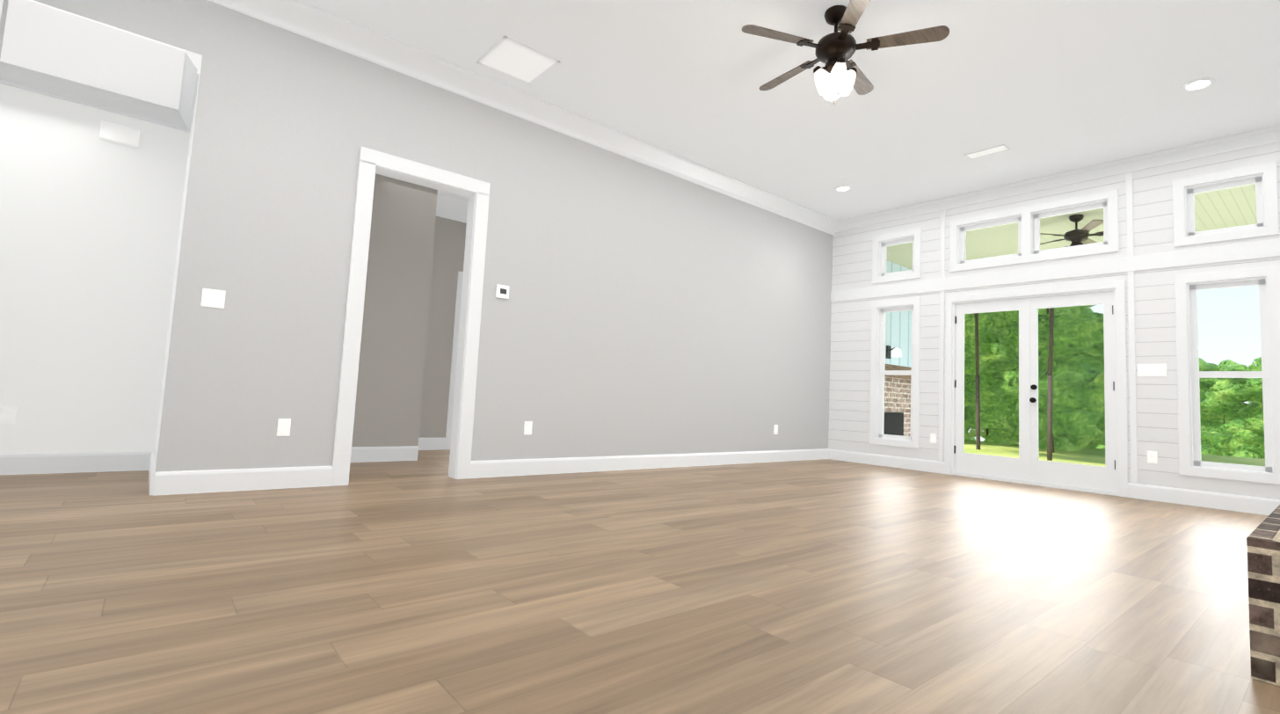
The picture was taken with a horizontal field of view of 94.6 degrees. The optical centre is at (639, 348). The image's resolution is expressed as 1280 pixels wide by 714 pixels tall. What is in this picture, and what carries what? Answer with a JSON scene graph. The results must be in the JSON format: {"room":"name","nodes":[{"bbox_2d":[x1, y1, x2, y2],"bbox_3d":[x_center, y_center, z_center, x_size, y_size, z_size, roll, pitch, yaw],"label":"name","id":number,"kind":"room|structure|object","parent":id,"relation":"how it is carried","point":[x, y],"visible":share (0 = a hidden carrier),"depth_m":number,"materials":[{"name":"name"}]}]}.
{"room":"living room","nodes":[
{"label":"living room","id":0,"kind":"room"},
{"bbox_2d":[0,0,3,20],"bbox_3d":[-3.174,-0.877,2.583,0.170,3.330,1.330,7,-6,-39],"label":"wall","id":1,"kind":"structure","parent":0,"point":[1,3],"depth_m":3.21,"materials":[{"name":"white paint"}]},
{"bbox_2d":[0,0,185,109],"bbox_3d":[-4.072,-2.012,3.527,2.294,0.108,1.199,7,-6,-39],"label":"ceiling","id":2,"kind":"structure","parent":0,"point":[43,38],"depth_m":3.84,"materials":[{"name":"white paint"}]},
{"bbox_2d":[0,83,189,453],"bbox_3d":[-4.500,-0.756,3.981,2.434,3.180,0.120,7,-6,-39],"label":"wall","id":3,"kind":"structure","parent":0,"point":[90,219],"depth_m":4.28,"materials":[{"name":"grey paint"}]},
{"bbox_2d":[0,407,17,423],"bbox_3d":[-4.297,0.452,4.018,0.075,0.115,0.010,7,-6,-39],"label":"outlet","id":4,"kind":"object","parent":3,"relation":"attached to","point":[8,415],"visible":1,"depth_m":4.02,"materials":[{"name":"white plastic"}]},
{"bbox_2d":[0,450,147,474],"bbox_3d":[-4.583,0.749,3.763,2.294,0.140,0.017,7,-6,-39],"label":"baseboard","id":5,"kind":"structure","parent":3,"relation":"attached to","point":[94,461],"depth_m":4.20,"materials":[{"name":"white wood"}]},
{"bbox_2d":[0,61,189,131],"bbox_3d":[-4.434,-1.888,3.947,2.294,0.125,0.085,7,-6,-39],"label":"crown molding","id":6,"kind":"structure","parent":3,"relation":"attached to","point":[49,85],"depth_m":4.28,"materials":[{"name":"white wood"}]},
{"bbox_2d":[99,120,139,146],"bbox_3d":[-3.887,-1.605,4.417,0.220,0.130,0.045,7,-6,-39],"label":"door chime","id":7,"kind":"object","parent":3,"relation":"attached to","point":[119,134],"visible":0.96,"depth_m":4.40,"materials":[{"name":"white plastic"}]},
{"bbox_2d":[153,94,196,463],"bbox_3d":[-3.236,-0.673,4.249,0.140,3.180,1.080,7,-6,-39],"label":"wall","id":8,"kind":"structure","parent":0,"point":[172,294],"depth_m":4.24,"materials":[{"name":"grey paint"}]},
{"bbox_2d":[144,450,161,495],"bbox_3d":[-3.320,0.831,4.019,0.017,0.140,1.197,7,-6,-39],"label":"baseboard","id":9,"kind":"structure","parent":8,"relation":"attached to","point":[153,476],"depth_m":3.58,"materials":[{"name":"white wood"}]},
{"bbox_2d":[172,50,202,130],"bbox_3d":[-3.200,-1.809,4.186,0.085,0.125,1.110,7,-6,-39],"label":"crown molding","id":10,"kind":"structure","parent":8,"relation":"attached to","point":[192,61],"depth_m":4.12,"materials":[{"name":"white wood"}]},
{"bbox_2d":[351,173,437,446],"bbox_3d":[-2.828,-0.487,5.454,1.720,3.040,0.120,7,-6,-39],"label":"wall","id":11,"kind":"structure","parent":0,"point":[389,381],"depth_m":5.74,"materials":[{"name":"grey paint"}]},
{"bbox_2d":[350,444,421,462],"bbox_3d":[-2.854,0.954,5.287,1.720,0.140,0.017,7,-6,-39],"label":"baseboard","id":12,"kind":"structure","parent":11,"relation":"attached to","point":[407,453],"depth_m":5.63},
{"bbox_2d":[0,0,833,472],"bbox_3d":[-1.564,-0.678,4.861,11.270,3.450,0.120,7,-6,-39],"label":"wall","id":13,"kind":"structure","parent":0,"point":[643,309],"depth_m":5.05,"materials":[{"name":"grey paint"}]},
{"bbox_2d":[200,288,225,308],"bbox_3d":[-2.735,-0.324,3.787,0.120,0.115,0.010,7,-6,-39],"label":"light switch","id":14,"kind":"object","parent":13,"relation":"attached to","point":[213,298],"visible":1,"depth_m":3.79,"materials":[{"name":"white plastic"}]},
{"bbox_2d":[158,465,332,494],"bbox_3d":[-2.556,0.858,3.886,0.960,0.140,0.017,7,-6,-39],"label":"baseboard","id":15,"kind":"structure","parent":13,"relation":"attached to","point":[172,483],"depth_m":3.85,"materials":[{"name":"white wood"}]},
{"bbox_2d":[276,418,290,436],"bbox_3d":[-2.420,0.533,4.016,0.075,0.115,0.010,7,-6,-39],"label":"outlet","id":16,"kind":"object","parent":13,"relation":"attached to","point":[283,429],"visible":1,"depth_m":4.01,"materials":[{"name":"white plastic"}]},
{"bbox_2d":[154,73,490,486],"bbox_3d":[-2.113,-0.750,3.534,3.070,3.329,1.500,7,-6,-39],"label":"door frame","id":17,"kind":"structure","parent":13,"relation":"attached to","point":[474,191],"depth_m":4.67,"materials":[{"name":"white wood"}]},
{"bbox_2d":[495,283,509,298],"bbox_3d":[-1.180,-0.492,5.080,0.110,0.110,0.024,7,-6,-39],"label":"thermostat","id":18,"kind":"object","parent":13,"relation":"attached to","point":[502,291],"visible":1,"depth_m":5.07,"materials":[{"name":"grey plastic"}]},
{"bbox_2d":[207,0,839,235],"bbox_3d":[-0.316,-2.064,5.804,8.100,0.180,0.110,7,-6,-39],"label":"crown molding","id":19,"kind":"structure","parent":13,"relation":"attached to","point":[304,19],"depth_m":5.00,"materials":[{"name":"white wood"}]},
{"bbox_2d":[523,421,532,434],"bbox_3d":[-0.984,0.698,5.206,0.075,0.115,0.010,7,-6,-39],"label":"outlet","id":20,"kind":"object","parent":13,"relation":"attached to","point":[527,428],"visible":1,"depth_m":5.20,"materials":[{"name":"white plastic"}]},
{"bbox_2d":[469,448,829,478],"bbox_3d":[0.604,1.220,6.505,5.220,0.140,0.017,7,-6,-39],"label":"baseboard","id":21,"kind":"structure","parent":13,"relation":"attached to","point":[542,466],"depth_m":5.89,"materials":[{"name":"white wood"}]},
{"bbox_2d":[773,424,778,434],"bbox_3d":[1.715,1.017,7.442,0.075,0.115,0.010,7,-6,-39],"label":"outlet","id":22,"kind":"object","parent":13,"relation":"attached to","point":[775,430],"visible":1,"depth_m":7.44,"materials":[{"name":"white plastic"}]},
{"bbox_2d":[376,173,468,223],"bbox_3d":[-1.860,-1.665,6.085,3.800,0.100,2.080,7,-6,-39],"label":"ceiling","id":23,"kind":"structure","parent":0,"point":[452,206],"depth_m":6.56,"materials":[{"name":"white paint"}]},
{"bbox_2d":[418,216,466,437],"bbox_3d":[-2.011,-0.298,7.338,2.200,3.040,0.120,7,-6,-39],"label":"wall","id":24,"kind":"structure","parent":0,"point":[448,250],"depth_m":6.98,"materials":[{"name":"grey paint"}]},
{"bbox_2d":[418,437,445,450],"bbox_3d":[-2.529,1.088,6.764,0.620,0.140,0.017,7,-6,-39],"label":"baseboard","id":25,"kind":"structure","parent":24,"relation":"attached to","point":[427,443],"depth_m":6.86,"materials":[{"name":"white wood"}]},
{"bbox_2d":[445,271,463,449],"bbox_3d":[-1.893,0.170,7.406,1.010,2.130,0.140,7,-6,-39],"label":"door frame","id":26,"kind":"structure","parent":24,"relation":"attached to","point":[454,360],"depth_m":7.05,"materials":[{"name":"white wood"}]},
{"bbox_2d":[0,449,1279,713],"bbox_3d":[-1.273,1.059,4.112,11.470,0.100,10.300,7,-6,-39],"label":"floor","id":27,"kind":"structure","parent":0,"point":[424,585],"depth_m":2.19,"materials":[{"name":"brown wood"}]},
{"bbox_2d":[1246,504,1279,686],"bbox_3d":[2.951,-0.623,2.007,2.090,3.328,1.157,7,-6,-39],"label":"fireplace","id":28,"kind":"object","parent":27,"relation":"on","point":[1263,554],"visible":1,"depth_m":1.73,"materials":[{"name":"brick"}]},
{"bbox_2d":[298,0,1279,220],"bbox_3d":[0.289,-2.428,2.748,11.120,0.120,5.600,7,-6,-39],"label":"ceiling","id":29,"kind":"structure","parent":0,"point":[1041,88],"depth_m":4.68,"materials":[{"name":"white paint"}]},
{"bbox_2d":[476,36,559,85],"bbox_3d":[-0.965,-2.272,4.680,0.480,0.008,0.480,7,-6,-39],"label":"ceiling vent","id":30,"kind":"object","parent":29,"relation":"in","point":[508,56],"visible":1,"depth_m":4.66,"materials":[{"name":"white metal"}]},
{"bbox_2d":[835,185,851,191],"bbox_3d":[2.430,-1.915,7.064,0.190,0.012,0.190,7,-6,-39],"label":"recessed light","id":31,"kind":"object","parent":29,"relation":"in","point":[842,188],"visible":1,"depth_m":7.06,"materials":[{"name":"white plastic"}]},
{"bbox_2d":[741,0,949,104],"bbox_3d":[1.274,-1.913,3.925,1.274,0.624,1.255,7,-6,-39],"label":"ceiling fan","id":32,"kind":"object","parent":29,"relation":"hanging from","point":[838,75],"visible":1,"depth_m":3.81,"materials":[{"name":"brown metal"}]},
{"bbox_2d":[964,144,1009,159],"bbox_3d":[3.455,-1.960,5.888,0.150,0.008,0.360,7,-6,-39],"label":"ceiling vent","id":33,"kind":"object","parent":29,"relation":"in","point":[987,151],"visible":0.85,"depth_m":5.88,"materials":[{"name":"white metal"}]},
{"bbox_2d":[1180,77,1214,91],"bbox_3d":[4.279,-2.025,4.533,0.190,0.012,0.190,7,-6,-39],"label":"recessed light","id":34,"kind":"object","parent":29,"relation":"in","point":[1199,83],"visible":1,"depth_m":4.53,"materials":[{"name":"white plastic"}]},
{"bbox_2d":[885,260,911,367],"bbox_3d":[4.051,0.200,10.077,4.130,3.470,0.200,7,-6,-39],"label":"wall","id":35,"kind":"structure","parent":0,"point":[905,331],"depth_m":10.39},
{"bbox_2d":[886,345,901,358],"bbox_3d":[4.312,0.052,10.012,0.156,0.220,0.237,7,-6,-39],"label":"sconce","id":36,"kind":"object","parent":35,"relation":"attached to","point":[896,352],"depth_m":9.97,"materials":[{"name":"black"}]},
{"bbox_2d":[828,141,1279,499],"bbox_3d":[4.530,-0.275,6.198,0.150,3.450,5.840,7,-6,-39],"label":"wall","id":37,"kind":"structure","parent":0,"point":[1155,343],"depth_m":6.05,"materials":[{"name":"white wood"}]},
{"bbox_2d":[829,449,944,473],"bbox_3d":[3.100,1.425,7.558,0.017,0.140,1.540,7,-6,-39],"label":"baseboard","id":38,"kind":"structure","parent":37,"relation":"attached to","point":[874,459],"depth_m":7.48,"materials":[{"name":"white wood"}]},
{"bbox_2d":[878,305,913,440],"bbox_3d":[3.310,0.306,7.594,0.055,1.687,0.462,7,-6,-39],"label":"window","id":39,"kind":"structure","parent":37,"relation":"in","point":[883,372],"depth_m":7.69,"materials":[{"name":"clear glass"}]},
{"bbox_2d":[880,237,914,276],"bbox_3d":[3.387,-1.190,7.716,0.045,0.462,0.462,7,-6,-39],"label":"window","id":40,"kind":"structure","parent":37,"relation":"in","point":[884,245],"depth_m":7.77,"materials":[{"name":"clear glass"}]},
{"bbox_2d":[930,433,936,443],"bbox_3d":[3.522,1.078,7.102,0.010,0.115,0.075,7,-6,-39],"label":"outlet","id":41,"kind":"object","parent":37,"relation":"attached to","point":[933,438],"visible":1,"depth_m":7.10,"materials":[{"name":"white plastic"}]},
{"bbox_2d":[960,217,1021,263],"bbox_3d":[4.089,-1.244,6.877,0.045,0.457,0.662,7,-6,-39],"label":"window","id":42,"kind":"structure","parent":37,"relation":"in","point":[963,246],"depth_m":6.89,"materials":[{"name":"clear glass"}]},
{"bbox_2d":[952,289,1117,495],"bbox_3d":[4.225,0.442,6.423,0.186,2.028,1.536,7,-6,-39],"label":"doors","id":43,"kind":"structure","parent":37,"relation":"in","point":[1027,467],"depth_m":6.38,"materials":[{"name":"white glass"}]},
{"bbox_2d":[830,124,1279,497],"bbox_3d":[4.516,-0.216,6.184,0.180,3.329,5.600,7,-6,-39],"label":"trim","id":44,"kind":"structure","parent":37,"relation":"attached to","point":[1130,263],"depth_m":5.86,"materials":[{"name":"white wood"}]},
{"bbox_2d":[1033,202,1107,254],"bbox_3d":[4.581,-1.267,6.285,0.045,0.457,0.662,7,-6,-39],"label":"window","id":45,"kind":"structure","parent":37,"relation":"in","point":[1037,217],"depth_m":6.29,"materials":[{"name":"clear glass"}]},
{"bbox_2d":[1137,363,1166,376],"bbox_3d":[4.860,0.202,5.608,0.010,0.110,0.206,7,-6,-39],"label":"light switch","id":46,"kind":"object","parent":37,"relation":"attached to","point":[1152,369],"visible":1,"depth_m":5.60,"materials":[{"name":"white plastic"}]},
{"bbox_2d":[1147,450,1157,464],"bbox_3d":[4.814,1.018,5.551,0.010,0.115,0.075,7,-6,-39],"label":"outlet","id":47,"kind":"object","parent":37,"relation":"attached to","point":[1152,456],"visible":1,"depth_m":5.55,"materials":[{"name":"white plastic"}]},
{"bbox_2d":[1127,482,1279,515],"bbox_3d":[5.429,1.317,4.763,0.017,0.140,2.340,7,-6,-39],"label":"baseboard","id":48,"kind":"structure","parent":37,"relation":"attached to","point":[1217,500],"depth_m":5.25,"materials":[{"name":"white wood"}]},
{"bbox_2d":[1186,176,1263,235],"bbox_3d":[5.329,-1.280,5.385,0.045,0.462,0.492,7,-6,-39],"label":"window","id":49,"kind":"structure","parent":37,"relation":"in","point":[1190,197],"depth_m":5.37,"materials":[{"name":"clear glass"}]},
{"bbox_2d":[1189,278,1272,472],"bbox_3d":[5.251,0.228,5.262,0.055,1.662,0.492,7,-6,-39],"label":"window","id":50,"kind":"structure","parent":37,"relation":"in","point":[1196,374],"depth_m":5.25,"materials":[{"name":"clear glass"}]},
{"bbox_2d":[886,183,1257,269],"bbox_3d":[6.825,-1.702,6.993,4.130,0.100,8.600,7,-6,-39],"label":"ceiling","id":51,"kind":"structure","parent":0,"point":[1242,216],"depth_m":7.80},
{"bbox_2d":[1040,214,1103,247],"bbox_3d":[5.535,-1.363,7.455,1.241,0.624,1.279,7,-6,-39],"label":"fan","id":52,"kind":"object","parent":51,"relation":"hanging from","point":[1079,239],"depth_m":7.38,"materials":[{"name":"black metal"}]},
{"label":"outside","id":53,"kind":"structure","parent":0,"visible":0},
{"bbox_2d":[964,439,1265,466],"bbox_3d":[47.744,13.343,45.316,110.000,12.815,120.000,7,-6,-39],"label":"lawn","id":54,"kind":"structure","parent":53,"point":[1072,456],"depth_m":21.25,"materials":[{"name":"green plant"}]},
{"bbox_2d":[964,313,967,436],"bbox_3d":[11.124,-0.332,24.215,4.881,8.931,5.847,7,-6,-39],"label":"tree","id":55,"kind":"object","parent":54,"relation":"on","point":[965,316],"depth_m":20.82,"materials":[{"name":"green plant"}]},
{"bbox_2d":[974,312,980,450],"bbox_3d":[12.407,-5.389,19.154,7.232,17.933,8.139,7,-6,-39],"label":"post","id":56,"kind":"object","parent":54,"relation":"on","point":[978,407],"depth_m":19.61,"materials":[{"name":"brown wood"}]},
{"bbox_2d":[964,331,1005,438],"bbox_3d":[15.085,-0.974,29.371,8.149,11.701,7.980,7,-6,-39],"label":"tree","id":57,"kind":"object","parent":54,"relation":"on","point":[971,432],"depth_m":29.22,"materials":[{"name":"green plant"}]},
{"bbox_2d":[973,327,1064,443],"bbox_3d":[18.879,-1.370,30.721,7.194,12.883,7.827,7,-6,-39],"label":"tree","id":58,"kind":"object","parent":54,"relation":"on","point":[1005,435],"depth_m":28.83,"materials":[{"name":"green plant"}]},
{"bbox_2d":[964,307,1080,451],"bbox_3d":[15.312,-0.633,25.796,7.568,12.037,7.013,7,-6,-39],"label":"tree","id":59,"kind":"object","parent":54,"relation":"on","point":[985,377],"depth_m":24.05,"materials":[{"name":"green plant"}]},
{"bbox_2d":[995,306,1105,449],"bbox_3d":[19.562,-1.043,27.237,7.872,11.692,8.090,7,-6,-39],"label":"tree","id":60,"kind":"object","parent":54,"relation":"on","point":[1082,357],"depth_m":25.25,"materials":[{"name":"green plant"}]},
{"bbox_2d":[1047,307,1054,460],"bbox_3d":[12.371,-5.767,17.022,7.932,18.265,7.378,7,-6,-39],"label":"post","id":61,"kind":"object","parent":54,"relation":"on","point":[1050,395],"depth_m":16.34,"materials":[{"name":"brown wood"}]},
{"bbox_2d":[997,305,1105,452],"bbox_3d":[15.780,-3.834,22.607,5.334,15.892,5.664,7,-6,-39],"label":"tree","id":62,"kind":"object","parent":54,"relation":"on","point":[1067,369],"depth_m":21.21,"materials":[{"name":"green plant"}]},
{"bbox_2d":[1045,305,1104,445],"bbox_3d":[21.026,-0.333,29.021,6.740,10.818,6.300,7,-6,-39],"label":"tree","id":63,"kind":"object","parent":54,"relation":"on","point":[1101,356],"depth_m":27.54,"materials":[{"name":"green plant"}]},
{"bbox_2d":[1094,443,1105,448],"bbox_3d":[35.381,6.201,43.103,7.325,8.080,7.209,7,-6,-39],"label":"tree","id":64,"kind":"object","parent":54,"relation":"on","point":[1099,446],"depth_m":42.95,"materials":[{"name":"green plant"}]},
{"bbox_2d":[1201,414,1227,430],"bbox_3d":[42.530,6.317,46.159,7.366,10.111,7.620,7,-6,-39],"label":"tree","id":65,"kind":"object","parent":54,"relation":"on","point":[1212,422],"depth_m":45.77,"materials":[{"name":"green plant"}]},
{"bbox_2d":[1200,392,1257,458],"bbox_3d":[34.655,5.571,37.518,6.869,6.957,6.801,7,-6,-39],"label":"tree","id":66,"kind":"object","parent":54,"relation":"on","point":[1207,437],"depth_m":35.47,"materials":[{"name":"green plant"}]},
{"bbox_2d":[1199,357,1261,457],"bbox_3d":[43.767,6.525,43.382,9.214,11.747,9.129,7,-6,-39],"label":"tree","id":67,"kind":"object","parent":54,"relation":"on","point":[1227,424],"depth_m":43.84,"materials":[{"name":"green plant"}]},
{"bbox_2d":[1200,356,1265,458],"bbox_3d":[35.990,4.355,33.721,7.063,7.965,5.886,7,-6,-39],"label":"tree","id":68,"kind":"object","parent":54,"relation":"on","point":[1213,404],"depth_m":34.33,"materials":[{"name":"green plant"}]},
{"bbox_3d":[6.658,1.713,6.722,4.130,0.180,8.600,7,-6,-39],"label":"floor","id":69,"kind":"structure","parent":53,"visible":0},
{"bbox_2d":[883,363,911,436],"bbox_3d":[3.553,0.951,9.026,1.900,1.400,0.727,7,-6,-39],"label":"fireplace","id":70,"kind":"object","parent":69,"relation":"on","point":[892,392],"depth_m":8.93,"materials":[{"name":"brick"}]}
]}

